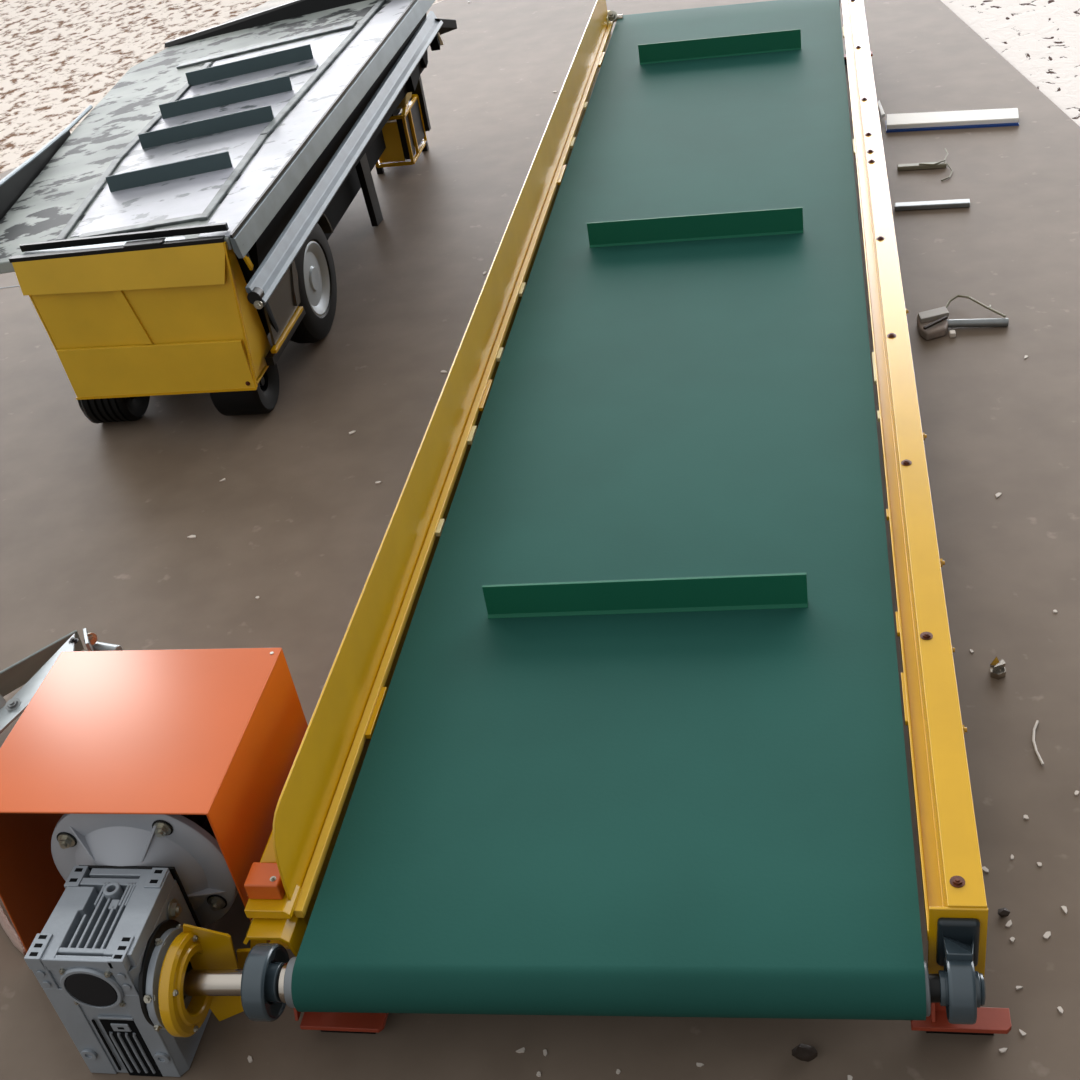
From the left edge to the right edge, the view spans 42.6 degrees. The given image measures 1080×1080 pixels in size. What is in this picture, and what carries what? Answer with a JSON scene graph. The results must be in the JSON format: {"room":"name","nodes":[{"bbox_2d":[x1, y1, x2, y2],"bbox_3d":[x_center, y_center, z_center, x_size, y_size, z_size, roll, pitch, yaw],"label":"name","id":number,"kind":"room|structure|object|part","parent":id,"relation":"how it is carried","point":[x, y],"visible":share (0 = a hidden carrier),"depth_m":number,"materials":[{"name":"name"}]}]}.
{"room":"outdoor industrial yard","nodes":[
{"label":"outdoor industrial yard","id":0,"kind":"room"},
{"bbox_2d":[0,0,443,172],"bbox_3d":[-5.891,-2.867,8.484,13.800,0.100,19.000,-2,36,12],"label":"ground","id":1,"kind":"structure","parent":0,"point":[59,59],"depth_m":6.85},
{"bbox_2d":[220,0,295,24],"bbox_3d":[-1.334,-2.574,6.779,0.675,0.050,0.489,-13,35,-3],"label":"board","id":2,"kind":"object","parent":1,"relation":"on","point":[270,4],"visible":0.14,"depth_m":6.79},
{"bbox_2d":[0,0,1079,1079],"bbox_3d":[-1.886,-0.753,4.494,8.930,0.120,8.340,-2,36,12],"label":"paved ground","id":3,"kind":"structure","parent":0,"point":[97,520],"depth_m":3.09,"materials":[{"name":"brown concrete"}]},
{"bbox_2d":[0,905,26,954],"bbox_3d":[-0.938,0.570,2.290,0.406,0.012,0.099,16,43,32],"label":"cable","id":4,"kind":"object","parent":3,"relation":"on","point":[7,927],"visible":0.57,"depth_m":2.19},
{"bbox_2d":[0,628,122,733],"bbox_3d":[-0.990,0.329,2.449,0.408,0.231,0.460,14,42,31],"label":"metal bracket","id":5,"kind":"object","parent":3,"relation":"on","point":[31,671],"visible":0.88,"depth_m":2.46,"materials":[{"name":"metal"}]},
{"bbox_3d":[-0.900,0.309,2.329,0.070,0.056,0.423,12,41,28],"label":"plate","id":6,"kind":"part","parent":5,"relation":"part of","materials":[{"name":"silver metal"}]},
{"bbox_3d":[-1.057,0.306,2.490,0.241,0.221,0.481,22,46,37],"label":"plate","id":7,"kind":"part","parent":5,"relation":"part of","materials":[{"name":"silver metal"}]},
{"bbox_3d":[-0.796,0.251,2.531,0.013,0.202,0.066,-16,36,-8],"label":"plate","id":8,"kind":"part","parent":5,"relation":"part of","materials":[{"name":"silver metal"}]},
{"bbox_2d":[0,0,456,423],"bbox_3d":[-0.928,-1.079,4.026,1.070,0.662,2.097,-2,36,12],"label":"trailer","id":9,"kind":"object","parent":3,"relation":"on","point":[158,244],"visible":1,"depth_m":3.54,"materials":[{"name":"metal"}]},
{"bbox_3d":[-0.927,-0.413,3.347,0.478,0.136,0.009,-2,36,12],"label":"plate","id":10,"kind":"part","parent":9,"relation":"part of","materials":[{"name":"yellow paint"}]},
{"bbox_3d":[-0.671,-0.590,3.287,0.028,0.330,0.162,-11,35,-1],"label":"corner post","id":11,"kind":"part","parent":9,"relation":"part of","materials":[{"name":"silver metal"}]},
{"bbox_3d":[-0.642,-0.611,3.449,0.012,0.152,0.240,-2,36,12],"label":"panel","id":12,"kind":"part","parent":9,"relation":"part of","materials":[{"name":"grey metal"}]},
{"bbox_3d":[-0.638,-0.521,3.491,0.024,0.028,0.281,-2,36,12],"label":"sill","id":13,"kind":"part","parent":9,"relation":"part of","materials":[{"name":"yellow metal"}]},
{"bbox_3d":[-0.633,-0.528,3.472,0.014,0.016,0.220,-1,36,13],"label":"sill","id":14,"kind":"part","parent":9,"relation":"part of","materials":[{"name":"yellow paint"}]},
{"bbox_3d":[-0.521,-1.223,3.741,0.006,0.095,1.709,0,37,15],"label":"edge trim","id":15,"kind":"part","parent":9,"relation":"part of","materials":[{"name":"black metal"}]},
{"bbox_3d":[-0.512,-1.200,3.757,0.019,0.137,1.709,0,37,15],"label":"rail","id":16,"kind":"part","parent":9,"relation":"part of","materials":[{"name":"grey metal"}]},
{"bbox_3d":[-0.482,-1.117,3.786,0.037,0.114,1.861,-1,36,13],"label":"gutter rail","id":17,"kind":"part","parent":9,"relation":"part of","materials":[{"name":"metal"}]},
{"bbox_3d":[-0.546,-1.142,4.276,0.032,0.360,0.077,-2,36,12],"label":"support leg","id":18,"kind":"part","parent":9,"relation":"part of","materials":[{"name":"black metal"}]},
{"bbox_3d":[-0.500,-1.398,4.758,0.090,0.134,0.183,-2,36,12],"label":"cage panel","id":19,"kind":"part","parent":9,"relation":"part of","materials":[{"name":"yellow paint"}]},
{"bbox_3d":[-0.454,-1.368,4.693,0.026,0.140,0.058,-2,36,12],"label":"cage panel","id":20,"kind":"part","parent":9,"relation":"part of","materials":[{"name":"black metal"}]},
{"bbox_3d":[-0.434,-1.437,4.771,0.027,0.135,0.104,-2,36,12],"label":"cage panel","id":21,"kind":"part","parent":9,"relation":"part of","materials":[{"name":"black metal"}]},
{"bbox_3d":[-0.420,-1.516,4.811,0.044,0.190,0.025,-2,36,12],"label":"cage panel","id":22,"kind":"part","parent":9,"relation":"part of","materials":[{"name":"black metal"}]},
{"bbox_3d":[-0.357,-1.605,4.488,0.065,0.142,0.529,0,36,14],"label":"handle","id":23,"kind":"part","parent":9,"relation":"part of","materials":[{"name":"metal"}]},
{"bbox_2d":[0,0,1011,1076],"bbox_3d":[0.174,-0.671,3.449,1.442,0.344,4.329,-2,36,12],"label":"conveyor","id":24,"kind":"object","parent":3,"relation":"on","point":[606,719],"visible":1,"depth_m":2.13,"materials":[{"name":"rubber"}]},
{"bbox_3d":[-0.572,0.644,1.869,0.052,0.004,0.004,-2,36,12],"label":"recess frame","id":25,"kind":"part","parent":24,"relation":"part of","materials":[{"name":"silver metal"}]},
{"bbox_3d":[-0.593,0.409,2.142,0.398,0.338,0.344,-2,36,12],"label":"motor","id":26,"kind":"part","parent":24,"relation":"part of","materials":[{"name":"orange paint"}]},
{"bbox_3d":[-0.549,0.386,2.112,0.204,0.204,0.280,-2,36,12],"label":"motor","id":27,"kind":"part","parent":24,"relation":"part of","materials":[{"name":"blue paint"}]},
{"bbox_3d":[-0.444,0.602,1.927,0.068,0.209,0.020,-15,35,-7],"label":"torque plate","id":28,"kind":"part","parent":24,"relation":"part of","materials":[{"name":"yellow paint"}]},
{"bbox_3d":[-0.285,0.637,1.918,0.130,0.093,0.034,-2,36,12],"label":"leg","id":29,"kind":"part","parent":24,"relation":"part of","materials":[{"name":"red paint"}]},
{"bbox_3d":[-0.062,-0.668,3.532,0.062,0.084,4.072,-2,36,12],"label":"frame rail","id":30,"kind":"part","parent":24,"relation":"part of","materials":[{"name":"yellow metal"}]},
{"bbox_3d":[0.812,-0.720,3.331,0.069,0.130,4.090,-2,36,12],"label":"frame rail","id":31,"kind":"part","parent":24,"relation":"part of","materials":[{"name":"yellow metal"}]},
{"bbox_3d":[0.516,0.499,1.714,0.069,0.133,0.004,-2,36,12],"label":"plate","id":32,"kind":"part","parent":24,"relation":"part of","materials":[{"name":"yellow paint"}]},
{"bbox_3d":[0.539,0.587,1.774,0.125,0.098,0.034,-2,36,12],"label":"leg","id":33,"kind":"part","parent":24,"relation":"part of","materials":[{"name":"red paint"}]},
{"bbox_2d":[516,1047,524,1052],"bbox_3d":[-0.027,0.697,1.890,0.013,0.002,0.007,-11,35,-1],"label":"chip","id":34,"kind":"object","parent":3,"relation":"on","point":[522,1050],"visible":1,"depth_m":1.89,"materials":[{"name":"white stone"}]},
{"bbox_2d":[792,1044,816,1061],"bbox_3d":[0.347,0.672,1.818,0.033,0.017,0.023,-2,36,12],"label":"lump","id":35,"kind":"object","parent":3,"relation":"on","point":[803,1052],"visible":1,"depth_m":1.81,"materials":[{"name":"black stone"}]},
{"bbox_2d":[897,148,952,180],"bbox_3d":[1.134,-1.102,4.083,0.155,0.022,0.197,-2,36,12],"label":"rod","id":36,"kind":"object","parent":3,"relation":"on","point":[941,164],"visible":1,"depth_m":4.09,"materials":[{"name":"metal"}]},
{"bbox_2d":[894,199,969,210],"bbox_3d":[1.094,-0.935,3.866,0.202,0.014,0.030,0,37,15],"label":"bar","id":37,"kind":"object","parent":3,"relation":"on","point":[959,203],"visible":1,"depth_m":3.86,"materials":[{"name":"grey metal"}]},
{"bbox_2d":[877,100,1018,132],"bbox_3d":[1.290,-1.359,4.401,0.436,0.022,0.240,2,37,17],"label":"metal bar","id":38,"kind":"object","parent":3,"relation":"on","point":[944,120],"visible":1,"depth_m":4.33,"materials":[{"name":"silver metal"}]},
{"bbox_2d":[917,295,1008,339],"bbox_3d":[0.998,-0.543,3.329,0.206,0.034,0.166,-11,35,0],"label":"clamp","id":39,"kind":"object","parent":3,"relation":"on","point":[934,323],"visible":1,"depth_m":3.29,"materials":[{"name":"grey metal"}]},
{"bbox_3d":[0.942,-0.540,3.319,0.077,0.012,0.035,-14,35,-5],"label":"head plate","id":40,"kind":"part","parent":39,"relation":"part of","materials":[{"name":"grey metal"}]},
{"bbox_2d":[982,866,988,872],"bbox_3d":[0.649,0.480,2.018,0.006,0.002,0.012,-24,37,-18],"label":"chip","id":41,"kind":"object","parent":3,"relation":"on","point":[984,868],"visible":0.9,"depth_m":2.02,"materials":[{"name":"white stone"}]},
{"bbox_2d":[990,656,1005,679],"bbox_3d":[0.772,0.216,2.333,0.025,0.028,0.028,-2,36,12],"label":"nut","id":42,"kind":"object","parent":3,"relation":"on","point":[997,669],"visible":1,"depth_m":2.33,"materials":[{"name":"metal"}]},
{"bbox_2d":[999,1048,1006,1052],"bbox_3d":[0.598,0.657,1.785,0.011,0.002,0.006,-16,36,-8],"label":"chip","id":43,"kind":"object","parent":3,"relation":"on","point":[1002,1050],"visible":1,"depth_m":1.78,"materials":[{"name":"white stone"}]},
{"bbox_2d":[998,908,1009,916],"bbox_3d":[0.653,0.524,1.949,0.017,0.012,0.014,-2,36,12],"label":"pebble","id":44,"kind":"object","parent":3,"relation":"on","point":[1003,912],"visible":1,"depth_m":1.95,"materials":[{"name":"grey stone"}]},
{"bbox_2d":[1005,920,1011,926],"bbox_3d":[0.657,0.536,1.938,0.007,0.002,0.013,17,43,33],"label":"chip","id":45,"kind":"object","parent":3,"relation":"on","point":[1009,923],"visible":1,"depth_m":1.94,"materials":[{"name":"white stone"}]},
{"bbox_2d":[1032,720,1043,764],"bbox_3d":[0.789,0.321,2.201,0.014,0.004,0.098,0,36,14],"label":"cord","id":46,"kind":"object","parent":3,"relation":"on","point":[1037,721],"visible":1,"depth_m":2.20,"materials":[{"name":"white plastic"}]},
{"bbox_2d":[1043,931,1050,938],"bbox_3d":[0.701,0.546,1.914,0.014,0.002,0.007,-34,42,-30],"label":"chip","id":47,"kind":"object","parent":3,"relation":"on","point":[1046,935],"visible":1,"depth_m":1.91,"materials":[{"name":"white stone"}]},
{"bbox_2d":[1057,1006,1062,1013],"bbox_3d":[0.683,0.617,1.819,0.006,0.002,0.010,-14,35,-5],"label":"chip","id":48,"kind":"object","parent":3,"relation":"on","point":[1059,1008],"visible":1,"depth_m":1.82,"materials":[{"name":"white stone"}]},
{"bbox_2d":[1061,906,1066,913],"bbox_3d":[0.736,0.519,1.942,0.007,0.002,0.014,-6,35,6],"label":"chip","id":49,"kind":"object","parent":3,"relation":"on","point":[1064,908],"visible":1,"depth_m":1.94,"materials":[{"name":"white stone"}]},
{"bbox_2d":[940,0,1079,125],"bbox_3d":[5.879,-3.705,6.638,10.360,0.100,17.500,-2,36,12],"label":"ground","id":50,"kind":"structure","parent":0,"point":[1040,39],"depth_m":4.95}
]}

